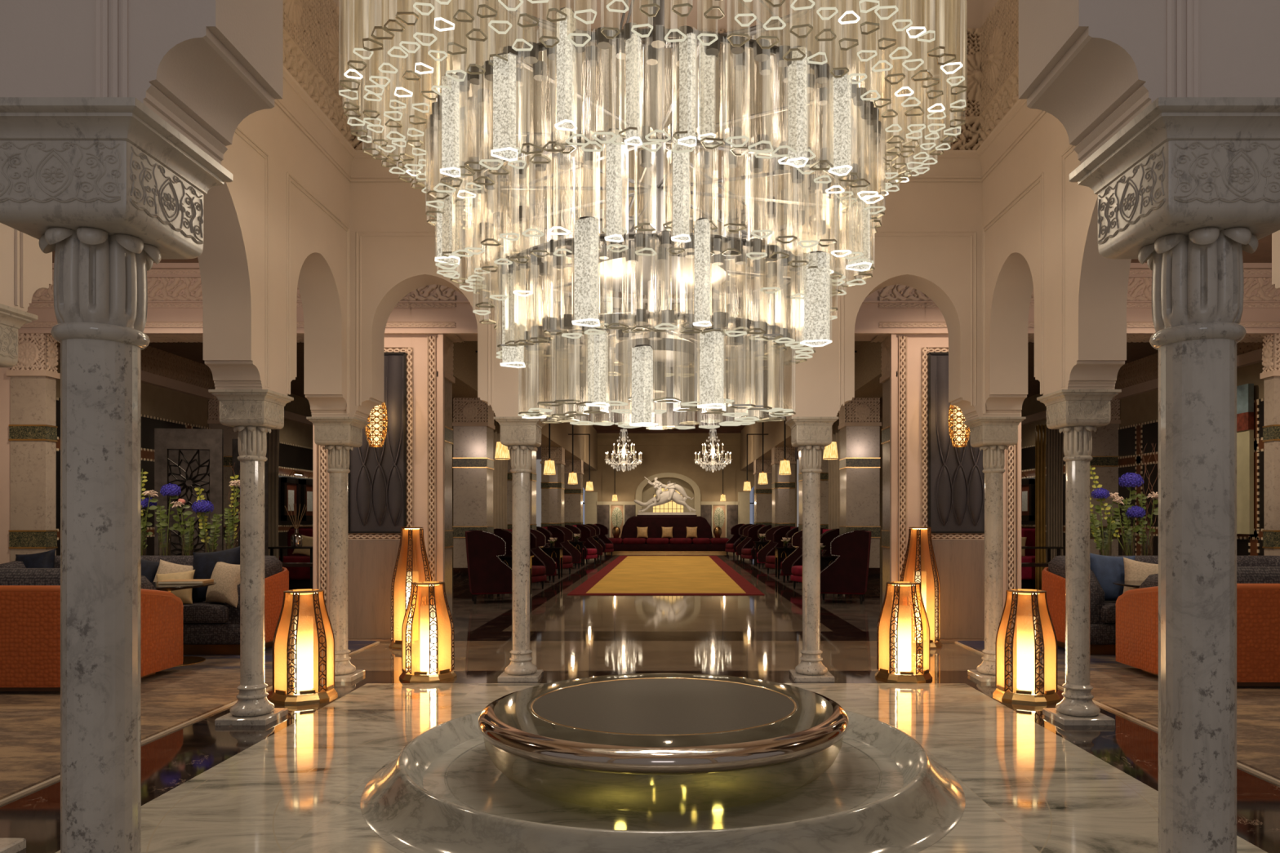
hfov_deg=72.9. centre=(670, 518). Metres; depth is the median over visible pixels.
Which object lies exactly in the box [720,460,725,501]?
pendant lamp
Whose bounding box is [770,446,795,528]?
column
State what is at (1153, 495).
lily
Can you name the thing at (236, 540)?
leafy branch
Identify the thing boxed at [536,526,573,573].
chair
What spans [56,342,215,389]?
trim
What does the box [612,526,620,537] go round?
brass ornament
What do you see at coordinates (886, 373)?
door frame
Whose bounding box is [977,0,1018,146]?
trim
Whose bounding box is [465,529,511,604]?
chair
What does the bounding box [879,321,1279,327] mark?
trim
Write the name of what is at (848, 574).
chair
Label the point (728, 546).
seat cushion
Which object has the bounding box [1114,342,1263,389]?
trim
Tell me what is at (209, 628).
curved sofa
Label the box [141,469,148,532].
leafy branch
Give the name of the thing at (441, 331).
trim
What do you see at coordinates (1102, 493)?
hydrangea
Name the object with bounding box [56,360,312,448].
wall
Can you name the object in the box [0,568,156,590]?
cushion
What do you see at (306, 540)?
cushion
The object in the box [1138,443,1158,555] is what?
twig
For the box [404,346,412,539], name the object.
trim
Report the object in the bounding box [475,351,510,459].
pendant lamp
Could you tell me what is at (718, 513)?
tile panel
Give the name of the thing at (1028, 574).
chair
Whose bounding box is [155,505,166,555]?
leafy branch
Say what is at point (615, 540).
seat cushion
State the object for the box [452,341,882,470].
wall
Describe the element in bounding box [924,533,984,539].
trim
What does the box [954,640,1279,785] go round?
rug
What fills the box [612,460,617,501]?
pendant lamp
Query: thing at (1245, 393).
door
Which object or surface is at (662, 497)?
statue
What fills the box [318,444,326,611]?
trim
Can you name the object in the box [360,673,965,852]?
fountain
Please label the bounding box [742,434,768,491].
pendant lamp
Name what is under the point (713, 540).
seat cushion
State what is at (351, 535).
trim
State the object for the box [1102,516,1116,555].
leafy branch
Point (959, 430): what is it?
lantern
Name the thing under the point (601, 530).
chair
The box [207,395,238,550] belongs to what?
column
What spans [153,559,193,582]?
cushion
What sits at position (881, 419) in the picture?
wall
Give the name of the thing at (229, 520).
leafy branch
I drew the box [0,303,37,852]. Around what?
marble column
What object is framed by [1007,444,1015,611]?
trim
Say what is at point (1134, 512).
hydrangea
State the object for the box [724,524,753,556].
chair
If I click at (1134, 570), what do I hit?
cushion
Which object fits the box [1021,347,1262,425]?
trim
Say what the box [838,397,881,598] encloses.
column
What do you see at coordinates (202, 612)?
seat cushion
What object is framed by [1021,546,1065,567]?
table
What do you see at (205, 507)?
hydrangea
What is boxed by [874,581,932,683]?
lantern
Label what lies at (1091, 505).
leafy branch
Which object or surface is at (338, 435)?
marble column
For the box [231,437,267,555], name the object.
lattice screen
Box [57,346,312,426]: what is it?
trim
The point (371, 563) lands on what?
wall panel
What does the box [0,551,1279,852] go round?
floor
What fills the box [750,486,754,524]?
window
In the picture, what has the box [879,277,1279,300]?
trim
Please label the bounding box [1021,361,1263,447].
wall
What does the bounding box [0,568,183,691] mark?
curved sofa
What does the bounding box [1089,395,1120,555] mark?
column
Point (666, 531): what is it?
cushion
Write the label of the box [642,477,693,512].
window
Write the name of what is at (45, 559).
cushion
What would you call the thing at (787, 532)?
chair
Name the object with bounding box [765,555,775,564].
seat cushion
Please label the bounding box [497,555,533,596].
side table
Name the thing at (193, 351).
ceiling
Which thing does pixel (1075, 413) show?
marble column
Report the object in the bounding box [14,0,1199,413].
trim
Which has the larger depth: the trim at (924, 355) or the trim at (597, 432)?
the trim at (597, 432)
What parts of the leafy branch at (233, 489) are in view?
stem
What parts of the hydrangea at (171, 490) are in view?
stem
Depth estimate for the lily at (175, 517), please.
11.22 m
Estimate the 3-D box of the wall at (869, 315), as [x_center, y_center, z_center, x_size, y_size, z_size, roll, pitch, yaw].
[-0.040,-1.100,10.834,18.000,5.200,0.533,0,0,0]
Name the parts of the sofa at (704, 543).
backrest, seat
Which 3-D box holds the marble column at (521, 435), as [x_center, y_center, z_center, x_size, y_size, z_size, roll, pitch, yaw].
[-1.405,0.284,8.140,0.432,2.432,0.432,0,0,0]
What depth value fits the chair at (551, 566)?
20.07 m
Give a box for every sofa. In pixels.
[0,555,288,654]
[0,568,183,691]
[606,515,728,553]
[1041,555,1279,654]
[1115,566,1279,686]
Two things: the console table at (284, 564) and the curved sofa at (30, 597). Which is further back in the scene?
the console table at (284, 564)
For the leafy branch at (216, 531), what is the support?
in the glass vase
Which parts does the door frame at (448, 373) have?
cap moulding, shaft panel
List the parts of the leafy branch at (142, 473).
stem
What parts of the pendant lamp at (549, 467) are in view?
rod, lamp shade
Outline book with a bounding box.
[157,578,213,584]
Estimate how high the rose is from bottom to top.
0.804 m
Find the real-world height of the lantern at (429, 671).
0.900 m
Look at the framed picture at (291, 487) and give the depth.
19.15 m
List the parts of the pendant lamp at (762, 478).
rod, lamp shade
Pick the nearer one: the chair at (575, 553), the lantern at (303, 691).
the lantern at (303, 691)
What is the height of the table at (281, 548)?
1.030 m
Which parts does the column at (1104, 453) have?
cap moulding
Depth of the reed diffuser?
14.47 m
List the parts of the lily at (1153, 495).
stem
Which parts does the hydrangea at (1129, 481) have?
stem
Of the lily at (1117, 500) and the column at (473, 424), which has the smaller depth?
the lily at (1117, 500)
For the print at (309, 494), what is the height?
0.460 m
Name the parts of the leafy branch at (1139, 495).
stem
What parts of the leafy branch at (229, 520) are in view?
stem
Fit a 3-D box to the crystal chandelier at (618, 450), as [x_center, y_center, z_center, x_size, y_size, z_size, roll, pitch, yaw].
[-1.890,-2.980,35.000,1.553,2.200,1.543,0,0,0]
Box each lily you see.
[141,489,158,547]
[170,501,187,555]
[228,480,239,548]
[1103,492,1119,555]
[1112,496,1131,555]
[1146,491,1158,555]
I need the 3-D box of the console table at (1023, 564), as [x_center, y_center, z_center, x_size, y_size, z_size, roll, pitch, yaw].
[5.660,1.040,11.250,3.200,0.920,0.280,0,0,0]
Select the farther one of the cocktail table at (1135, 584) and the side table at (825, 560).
the side table at (825, 560)
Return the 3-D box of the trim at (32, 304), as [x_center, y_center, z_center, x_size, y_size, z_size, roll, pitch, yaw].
[-5.790,-2.615,10.613,6.300,0.070,0.030,0,0,0]
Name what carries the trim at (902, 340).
attached to the wall at (869, 315)
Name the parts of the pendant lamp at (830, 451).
lamp shade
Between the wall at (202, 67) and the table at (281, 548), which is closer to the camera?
the wall at (202, 67)
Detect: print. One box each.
[288,489,293,511]
[306,491,312,511]
[1022,491,1027,511]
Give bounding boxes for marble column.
[0,97,232,852]
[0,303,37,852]
[208,389,293,725]
[306,417,369,681]
[493,417,546,681]
[785,417,838,681]
[963,417,1026,681]
[1036,389,1121,725]
[1069,97,1279,852]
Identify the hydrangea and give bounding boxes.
[141,497,156,555]
[159,483,181,555]
[191,499,213,552]
[1091,488,1109,555]
[1118,472,1143,555]
[1124,506,1145,555]
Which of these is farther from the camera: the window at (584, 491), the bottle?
the window at (584, 491)
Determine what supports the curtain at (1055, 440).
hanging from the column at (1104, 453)
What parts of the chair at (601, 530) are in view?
wing panel, wing panel, seat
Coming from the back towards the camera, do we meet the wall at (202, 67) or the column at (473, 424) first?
the column at (473, 424)
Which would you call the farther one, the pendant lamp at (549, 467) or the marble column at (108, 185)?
the pendant lamp at (549, 467)
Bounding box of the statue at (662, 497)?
[634,476,697,540]
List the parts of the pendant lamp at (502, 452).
lamp shade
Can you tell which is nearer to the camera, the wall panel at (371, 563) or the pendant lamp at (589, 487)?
the wall panel at (371, 563)
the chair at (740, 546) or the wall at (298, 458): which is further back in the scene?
the chair at (740, 546)
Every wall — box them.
[0,0,350,417]
[0,0,1279,164]
[0,270,1279,640]
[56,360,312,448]
[56,397,312,556]
[350,0,982,421]
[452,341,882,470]
[452,417,453,572]
[582,445,796,539]
[880,417,882,572]
[982,0,1279,417]
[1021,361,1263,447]
[1021,398,1263,555]
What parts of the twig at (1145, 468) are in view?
twig stem, twig stem, twig stem, twig stem, twig stem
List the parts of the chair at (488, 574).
backrest, leg, seat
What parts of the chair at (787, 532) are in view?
seat, wing panel, wing panel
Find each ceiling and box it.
[52,233,1271,459]
[562,341,769,431]
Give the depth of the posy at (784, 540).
21.64 m
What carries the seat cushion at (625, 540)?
on the sofa at (704, 543)
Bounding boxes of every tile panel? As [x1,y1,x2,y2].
[609,504,624,537]
[711,504,726,537]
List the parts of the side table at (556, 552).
leg, leg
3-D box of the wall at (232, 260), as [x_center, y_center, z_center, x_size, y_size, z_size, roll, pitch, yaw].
[-3.120,-3.216,5.135,0.340,4.568,5.672,0,0,0]
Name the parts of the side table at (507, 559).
leg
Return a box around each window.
[582,487,585,524]
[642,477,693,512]
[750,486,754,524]
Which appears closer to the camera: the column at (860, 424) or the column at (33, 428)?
the column at (33, 428)
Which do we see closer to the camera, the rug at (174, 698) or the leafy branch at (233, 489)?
the rug at (174, 698)
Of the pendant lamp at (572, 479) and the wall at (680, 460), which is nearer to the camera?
the pendant lamp at (572, 479)
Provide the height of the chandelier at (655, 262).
5.021 m
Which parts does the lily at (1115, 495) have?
stem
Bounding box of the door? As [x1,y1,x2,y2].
[1236,383,1253,533]
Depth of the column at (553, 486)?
27.40 m
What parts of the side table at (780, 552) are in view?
leg, leg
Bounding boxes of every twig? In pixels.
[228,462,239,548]
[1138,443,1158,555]
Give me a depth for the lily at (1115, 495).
11.24 m
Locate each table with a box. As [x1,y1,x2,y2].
[151,582,216,666]
[267,546,312,608]
[282,562,312,566]
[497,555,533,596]
[540,546,564,578]
[568,541,585,566]
[593,537,599,557]
[738,537,745,557]
[752,541,768,566]
[773,546,796,578]
[820,555,839,596]
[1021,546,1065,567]
[1021,562,1048,566]
[1112,580,1144,587]
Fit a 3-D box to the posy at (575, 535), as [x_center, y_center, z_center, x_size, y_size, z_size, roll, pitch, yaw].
[-2.960,0.603,27.223,0.261,0.251,0.234,0,0,2]
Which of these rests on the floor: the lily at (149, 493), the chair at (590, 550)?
the chair at (590, 550)
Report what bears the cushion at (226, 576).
on the curved sofa at (209, 628)
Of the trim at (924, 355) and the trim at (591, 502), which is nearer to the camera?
the trim at (924, 355)
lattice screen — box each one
[154,428,223,555]
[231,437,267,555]
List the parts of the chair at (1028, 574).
backrest, seat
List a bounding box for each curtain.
[266,429,279,559]
[493,419,507,529]
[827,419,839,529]
[1035,424,1046,594]
[1046,426,1063,562]
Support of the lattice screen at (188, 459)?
on the floor
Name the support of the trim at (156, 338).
attached to the wall at (869, 315)
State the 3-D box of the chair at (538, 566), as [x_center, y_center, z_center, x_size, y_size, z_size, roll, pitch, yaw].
[-3.188,0.855,18.261,0.940,1.290,0.770,0,0,22]
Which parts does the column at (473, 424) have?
shaft panel, cap moulding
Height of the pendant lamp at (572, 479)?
1.918 m
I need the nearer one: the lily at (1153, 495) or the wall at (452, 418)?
the lily at (1153, 495)
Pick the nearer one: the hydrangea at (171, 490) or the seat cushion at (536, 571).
the hydrangea at (171, 490)
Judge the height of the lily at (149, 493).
0.917 m
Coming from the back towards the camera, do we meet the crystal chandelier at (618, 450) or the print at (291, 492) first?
the crystal chandelier at (618, 450)
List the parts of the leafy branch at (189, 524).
stem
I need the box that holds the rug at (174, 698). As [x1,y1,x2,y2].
[0,640,379,804]
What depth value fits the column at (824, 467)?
21.60 m
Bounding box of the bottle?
[290,528,302,546]
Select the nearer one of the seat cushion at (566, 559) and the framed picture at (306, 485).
the framed picture at (306, 485)
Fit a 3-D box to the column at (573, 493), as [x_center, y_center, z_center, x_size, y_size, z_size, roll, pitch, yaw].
[-3.775,-0.385,33.800,0.690,3.770,0.860,0,0,0]
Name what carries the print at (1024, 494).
attached to the framed picture at (1027, 485)
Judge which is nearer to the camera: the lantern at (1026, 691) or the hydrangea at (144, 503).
the lantern at (1026, 691)
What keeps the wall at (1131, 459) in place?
attached to the wall at (1142, 407)
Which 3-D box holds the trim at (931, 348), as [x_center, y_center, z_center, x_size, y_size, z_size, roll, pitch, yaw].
[3.515,-2.060,10.616,0.830,0.080,0.024,0,0,0]
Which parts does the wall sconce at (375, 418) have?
lamp glass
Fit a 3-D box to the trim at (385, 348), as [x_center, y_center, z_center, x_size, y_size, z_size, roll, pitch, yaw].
[-3.595,-2.060,10.616,0.830,0.080,0.024,0,0,0]
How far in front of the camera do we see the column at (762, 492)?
33.40 m
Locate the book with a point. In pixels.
(206, 580)
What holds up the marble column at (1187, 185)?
on the floor
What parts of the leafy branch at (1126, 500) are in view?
stem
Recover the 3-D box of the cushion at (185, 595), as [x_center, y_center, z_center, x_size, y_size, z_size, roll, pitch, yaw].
[-5.400,0.765,9.420,0.436,0.406,0.244,0,0,-8]
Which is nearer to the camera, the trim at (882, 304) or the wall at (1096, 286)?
the wall at (1096, 286)
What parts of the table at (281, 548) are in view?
leg, leg, shelf, leg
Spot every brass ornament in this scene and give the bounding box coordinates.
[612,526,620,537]
[713,526,721,537]
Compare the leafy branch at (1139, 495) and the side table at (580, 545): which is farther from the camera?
the side table at (580, 545)
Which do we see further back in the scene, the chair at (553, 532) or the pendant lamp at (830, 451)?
the chair at (553, 532)
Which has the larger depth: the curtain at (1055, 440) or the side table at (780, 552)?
the side table at (780, 552)
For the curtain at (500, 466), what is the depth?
20.33 m
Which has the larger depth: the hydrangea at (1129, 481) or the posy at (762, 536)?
the posy at (762, 536)
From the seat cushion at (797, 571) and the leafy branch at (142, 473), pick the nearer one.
the leafy branch at (142, 473)
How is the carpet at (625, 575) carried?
on the floor
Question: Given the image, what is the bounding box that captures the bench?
[279,527,312,595]
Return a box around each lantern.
[269,589,337,704]
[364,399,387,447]
[388,527,432,649]
[399,581,457,683]
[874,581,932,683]
[899,527,942,648]
[947,403,970,447]
[992,589,1060,704]
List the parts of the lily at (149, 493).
stem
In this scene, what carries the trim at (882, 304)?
attached to the wall at (869, 315)
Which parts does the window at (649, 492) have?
pane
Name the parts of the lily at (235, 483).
stem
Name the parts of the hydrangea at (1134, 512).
stem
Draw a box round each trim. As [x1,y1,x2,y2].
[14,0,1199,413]
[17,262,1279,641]
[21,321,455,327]
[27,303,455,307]
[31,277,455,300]
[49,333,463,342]
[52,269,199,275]
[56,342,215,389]
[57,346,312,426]
[274,66,1046,182]
[283,0,354,146]
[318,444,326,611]
[348,533,409,539]
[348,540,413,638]
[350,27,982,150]
[383,346,411,352]
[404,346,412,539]
[426,335,435,605]
[584,472,750,524]
[596,431,741,433]
[596,433,740,445]
[596,505,737,539]
[870,333,1271,342]
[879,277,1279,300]
[879,303,1279,307]
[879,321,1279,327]
[898,335,906,605]
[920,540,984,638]
[921,346,928,539]
[923,346,948,352]
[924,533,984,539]
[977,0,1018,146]
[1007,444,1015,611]
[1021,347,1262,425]
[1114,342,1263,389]
[1128,269,1271,275]
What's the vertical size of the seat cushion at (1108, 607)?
0.200 m
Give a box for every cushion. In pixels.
[0,555,282,624]
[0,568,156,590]
[15,549,55,568]
[141,559,159,582]
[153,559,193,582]
[155,569,195,604]
[182,600,228,623]
[191,546,239,602]
[204,561,239,607]
[292,534,312,556]
[531,565,545,576]
[560,555,572,564]
[586,548,596,555]
[605,543,613,549]
[608,537,622,543]
[622,537,645,543]
[636,526,648,537]
[645,537,669,543]
[661,526,672,537]
[669,537,692,543]
[686,527,697,537]
[692,537,710,543]
[710,537,728,543]
[725,543,733,549]
[741,548,751,555]
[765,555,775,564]
[791,565,802,576]
[1021,537,1026,556]
[1048,555,1279,624]
[1089,552,1135,600]
[1101,600,1115,623]
[1123,557,1158,593]
[1138,566,1279,588]
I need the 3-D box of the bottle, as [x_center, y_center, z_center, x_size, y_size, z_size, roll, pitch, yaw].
[-6.265,0.319,14.500,0.180,0.300,0.180,0,0,0]
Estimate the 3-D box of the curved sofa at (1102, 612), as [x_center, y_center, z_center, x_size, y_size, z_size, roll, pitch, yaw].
[5.875,0.957,9.845,3.070,1.034,1.150,0,0,0]
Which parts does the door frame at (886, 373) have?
shaft panel, cap moulding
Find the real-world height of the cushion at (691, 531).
0.494 m
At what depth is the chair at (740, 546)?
31.27 m
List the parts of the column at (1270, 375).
cap moulding, shaft panel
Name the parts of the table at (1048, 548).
shelf, leg, leg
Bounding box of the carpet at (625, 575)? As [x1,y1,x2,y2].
[567,555,764,595]
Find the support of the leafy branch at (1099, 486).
in the glass vase
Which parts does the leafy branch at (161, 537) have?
stem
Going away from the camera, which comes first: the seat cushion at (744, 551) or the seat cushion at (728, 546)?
the seat cushion at (744, 551)
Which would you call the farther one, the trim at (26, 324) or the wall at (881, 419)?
the wall at (881, 419)
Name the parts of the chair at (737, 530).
seat, wing panel, wing panel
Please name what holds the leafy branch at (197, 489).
in the glass vase
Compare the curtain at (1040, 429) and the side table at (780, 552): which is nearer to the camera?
the curtain at (1040, 429)
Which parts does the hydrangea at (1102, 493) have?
stem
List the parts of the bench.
seat, backrest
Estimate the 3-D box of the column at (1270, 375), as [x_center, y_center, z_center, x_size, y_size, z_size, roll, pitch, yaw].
[7.630,-0.385,10.670,0.560,3.770,0.240,0,0,0]
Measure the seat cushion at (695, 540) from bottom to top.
0.260 m
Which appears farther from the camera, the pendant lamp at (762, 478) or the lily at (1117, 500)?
the pendant lamp at (762, 478)
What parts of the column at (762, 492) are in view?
cap moulding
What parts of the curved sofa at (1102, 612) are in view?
seat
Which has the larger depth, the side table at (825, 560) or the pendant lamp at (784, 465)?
the pendant lamp at (784, 465)
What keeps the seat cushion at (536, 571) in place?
on the chair at (538, 566)
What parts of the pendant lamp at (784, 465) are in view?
lamp shade, rod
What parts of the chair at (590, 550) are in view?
wing panel, wing panel, seat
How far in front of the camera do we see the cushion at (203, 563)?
9.58 m
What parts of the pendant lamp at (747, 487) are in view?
lamp shade, rod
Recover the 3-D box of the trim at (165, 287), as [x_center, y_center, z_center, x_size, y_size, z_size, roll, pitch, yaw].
[-5.790,-2.810,10.611,6.300,0.280,0.035,0,0,0]
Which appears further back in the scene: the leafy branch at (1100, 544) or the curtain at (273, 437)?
the curtain at (273, 437)
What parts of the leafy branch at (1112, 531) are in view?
stem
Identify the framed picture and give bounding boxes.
[281,476,300,520]
[301,479,312,520]
[1021,478,1034,520]
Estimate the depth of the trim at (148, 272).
10.61 m
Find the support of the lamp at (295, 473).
attached to the wall at (298, 458)
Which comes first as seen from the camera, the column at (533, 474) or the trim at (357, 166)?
the trim at (357, 166)
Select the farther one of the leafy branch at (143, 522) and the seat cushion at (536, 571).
the seat cushion at (536, 571)
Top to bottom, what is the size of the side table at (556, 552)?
0.770 m
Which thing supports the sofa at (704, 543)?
on the floor
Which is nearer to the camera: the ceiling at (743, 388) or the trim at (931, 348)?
the trim at (931, 348)
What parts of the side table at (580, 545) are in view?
leg, leg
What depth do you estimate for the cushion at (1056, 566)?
9.86 m
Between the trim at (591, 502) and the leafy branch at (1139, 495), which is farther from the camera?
the trim at (591, 502)
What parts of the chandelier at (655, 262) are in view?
metal frame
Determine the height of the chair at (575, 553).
1.290 m
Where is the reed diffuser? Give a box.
[284,503,306,546]
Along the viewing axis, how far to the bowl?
5.00 m
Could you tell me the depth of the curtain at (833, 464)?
20.22 m
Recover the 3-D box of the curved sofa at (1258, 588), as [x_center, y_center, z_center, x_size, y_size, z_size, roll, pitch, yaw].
[6.053,0.952,8.015,3.313,1.044,1.139,0,0,0]
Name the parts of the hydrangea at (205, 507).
stem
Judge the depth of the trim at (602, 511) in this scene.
40.75 m
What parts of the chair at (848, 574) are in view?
seat, leg, backrest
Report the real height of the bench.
1.320 m
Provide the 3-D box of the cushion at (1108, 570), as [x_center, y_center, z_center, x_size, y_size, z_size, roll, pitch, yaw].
[4.940,0.670,9.660,0.603,0.583,0.265,0,0,-7]
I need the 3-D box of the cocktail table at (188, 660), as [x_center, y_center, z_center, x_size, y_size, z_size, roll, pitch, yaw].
[-5.140,1.073,8.850,0.880,0.803,0.880,0,0,0]
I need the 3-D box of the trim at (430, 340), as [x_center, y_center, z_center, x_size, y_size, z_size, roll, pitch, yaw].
[-2.930,-0.550,10.616,0.100,3.380,0.024,0,0,0]
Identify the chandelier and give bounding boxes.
[338,0,967,430]
[604,429,643,471]
[694,429,731,464]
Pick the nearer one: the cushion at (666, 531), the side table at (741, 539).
the side table at (741, 539)
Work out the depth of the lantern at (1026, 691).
7.18 m
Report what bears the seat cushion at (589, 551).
on the chair at (590, 550)
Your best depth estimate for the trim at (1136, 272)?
10.61 m
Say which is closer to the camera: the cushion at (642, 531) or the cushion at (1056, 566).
the cushion at (1056, 566)
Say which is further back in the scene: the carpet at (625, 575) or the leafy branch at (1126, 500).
the carpet at (625, 575)
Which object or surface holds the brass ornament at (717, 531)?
on the sofa at (704, 543)
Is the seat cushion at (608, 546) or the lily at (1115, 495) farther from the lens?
the seat cushion at (608, 546)
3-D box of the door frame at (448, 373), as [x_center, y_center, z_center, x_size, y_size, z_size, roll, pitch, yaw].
[-2.820,-0.385,10.880,0.100,3.770,0.500,0,0,0]
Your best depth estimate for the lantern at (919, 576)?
10.13 m
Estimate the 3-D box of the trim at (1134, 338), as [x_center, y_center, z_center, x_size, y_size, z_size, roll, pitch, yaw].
[5.710,-2.264,10.850,6.300,0.012,0.500,0,0,0]
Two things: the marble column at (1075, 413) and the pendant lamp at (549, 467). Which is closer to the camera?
the marble column at (1075, 413)
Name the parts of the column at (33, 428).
cap moulding, shaft panel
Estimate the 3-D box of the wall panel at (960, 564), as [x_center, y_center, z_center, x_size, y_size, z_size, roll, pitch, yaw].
[3.515,0.868,10.615,0.870,1.205,0.030,0,0,0]
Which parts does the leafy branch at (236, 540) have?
twig stem, twig stem, twig stem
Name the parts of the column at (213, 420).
cap moulding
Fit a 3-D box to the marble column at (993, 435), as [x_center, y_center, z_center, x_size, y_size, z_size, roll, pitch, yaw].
[3.040,0.284,8.140,0.432,2.432,0.432,0,0,0]
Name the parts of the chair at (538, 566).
wing panel, wing panel, seat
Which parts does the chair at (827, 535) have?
seat, wing panel, backrest, wing panel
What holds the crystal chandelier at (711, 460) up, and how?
hanging from the ceiling at (743, 388)
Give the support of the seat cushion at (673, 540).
on the sofa at (704, 543)
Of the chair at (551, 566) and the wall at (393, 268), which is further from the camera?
the chair at (551, 566)
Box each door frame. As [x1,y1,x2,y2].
[436,335,454,639]
[880,335,897,639]
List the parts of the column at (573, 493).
cap moulding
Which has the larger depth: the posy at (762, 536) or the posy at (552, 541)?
the posy at (762, 536)
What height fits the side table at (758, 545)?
0.770 m
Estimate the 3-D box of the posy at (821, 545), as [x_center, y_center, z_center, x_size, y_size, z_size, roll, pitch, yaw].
[2.874,0.603,16.783,0.234,0.251,0.261,0,0,27]
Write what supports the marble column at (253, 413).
on the floor
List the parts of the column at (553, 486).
shaft panel, cap moulding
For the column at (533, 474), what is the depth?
21.60 m
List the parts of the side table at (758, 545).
leg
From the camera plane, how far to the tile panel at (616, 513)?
40.73 m
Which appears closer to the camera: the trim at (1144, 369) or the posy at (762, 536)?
the trim at (1144, 369)
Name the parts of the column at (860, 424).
shaft panel, cap moulding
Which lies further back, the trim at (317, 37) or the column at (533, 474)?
the column at (533, 474)
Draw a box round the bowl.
[532,678,794,734]
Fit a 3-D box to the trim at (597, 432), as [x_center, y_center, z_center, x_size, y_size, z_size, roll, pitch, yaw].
[-0.040,-4.040,40.550,6.800,0.080,0.500,0,0,0]
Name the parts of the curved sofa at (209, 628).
seat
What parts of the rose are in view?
stem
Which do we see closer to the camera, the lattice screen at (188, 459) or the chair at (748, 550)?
the lattice screen at (188, 459)
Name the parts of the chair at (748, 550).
seat, wing panel, wing panel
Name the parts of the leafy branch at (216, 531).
stem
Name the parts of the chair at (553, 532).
wing panel, wing panel, seat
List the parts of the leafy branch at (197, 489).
stem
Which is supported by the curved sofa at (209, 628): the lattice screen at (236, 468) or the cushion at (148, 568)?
the cushion at (148, 568)
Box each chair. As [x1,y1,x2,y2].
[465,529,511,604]
[493,528,546,589]
[529,528,556,582]
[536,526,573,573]
[548,525,581,568]
[564,524,597,564]
[577,524,602,559]
[585,524,613,556]
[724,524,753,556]
[736,524,761,559]
[741,524,771,564]
[756,525,789,568]
[764,526,798,573]
[780,529,802,582]
[790,528,839,589]
[820,529,871,604]
[1021,527,1046,595]
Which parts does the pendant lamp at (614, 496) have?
lamp shade, rod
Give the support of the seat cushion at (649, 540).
on the sofa at (704, 543)
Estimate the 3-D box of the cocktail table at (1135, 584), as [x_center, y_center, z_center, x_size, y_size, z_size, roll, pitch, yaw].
[5.040,1.073,8.900,0.880,0.803,0.880,0,0,0]
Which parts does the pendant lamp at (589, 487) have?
lamp shade, rod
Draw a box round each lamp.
[288,470,303,475]
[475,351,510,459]
[543,412,555,475]
[550,413,577,484]
[568,434,593,491]
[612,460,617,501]
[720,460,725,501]
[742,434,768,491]
[758,413,768,484]
[778,416,791,475]
[822,351,857,459]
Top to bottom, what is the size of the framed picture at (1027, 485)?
0.950 m
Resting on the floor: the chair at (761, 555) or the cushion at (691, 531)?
the chair at (761, 555)
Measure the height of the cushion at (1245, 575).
0.720 m
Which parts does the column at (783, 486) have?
cap moulding, shaft panel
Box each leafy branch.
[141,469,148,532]
[141,516,147,555]
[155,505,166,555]
[183,516,195,555]
[194,487,210,551]
[208,513,222,551]
[223,507,233,549]
[227,474,239,544]
[1089,465,1126,555]
[1089,490,1103,555]
[1089,513,1105,555]
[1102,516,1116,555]
[1120,497,1133,555]
[1136,492,1148,555]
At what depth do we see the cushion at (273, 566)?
9.75 m
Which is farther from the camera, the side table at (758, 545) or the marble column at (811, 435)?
the side table at (758, 545)
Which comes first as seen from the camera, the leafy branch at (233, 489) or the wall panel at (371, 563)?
the wall panel at (371, 563)
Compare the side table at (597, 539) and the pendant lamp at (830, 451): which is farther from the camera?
the side table at (597, 539)
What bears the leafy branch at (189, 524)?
in the glass vase
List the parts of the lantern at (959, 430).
lamp glass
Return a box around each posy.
[547,537,557,547]
[573,533,580,542]
[758,533,764,542]
[781,537,791,547]
[820,543,825,555]
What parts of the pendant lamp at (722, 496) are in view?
lamp shade, rod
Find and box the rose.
[176,498,192,555]
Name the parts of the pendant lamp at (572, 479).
lamp shade, rod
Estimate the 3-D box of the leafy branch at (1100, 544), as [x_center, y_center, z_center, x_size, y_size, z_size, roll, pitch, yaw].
[5.540,0.241,11.239,0.222,0.612,0.062,0,0,-6]
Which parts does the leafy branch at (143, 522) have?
stem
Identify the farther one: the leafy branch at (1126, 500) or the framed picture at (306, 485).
the framed picture at (306, 485)
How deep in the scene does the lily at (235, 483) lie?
11.24 m
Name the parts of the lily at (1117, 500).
stem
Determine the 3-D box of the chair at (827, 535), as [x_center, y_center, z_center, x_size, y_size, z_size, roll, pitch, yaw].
[3.108,0.855,18.261,0.940,1.290,0.770,0,0,-22]
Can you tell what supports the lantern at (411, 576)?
on the floor
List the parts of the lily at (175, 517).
stem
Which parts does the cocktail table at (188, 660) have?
foot plate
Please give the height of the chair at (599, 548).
1.290 m
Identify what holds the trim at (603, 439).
attached to the wall at (680, 460)

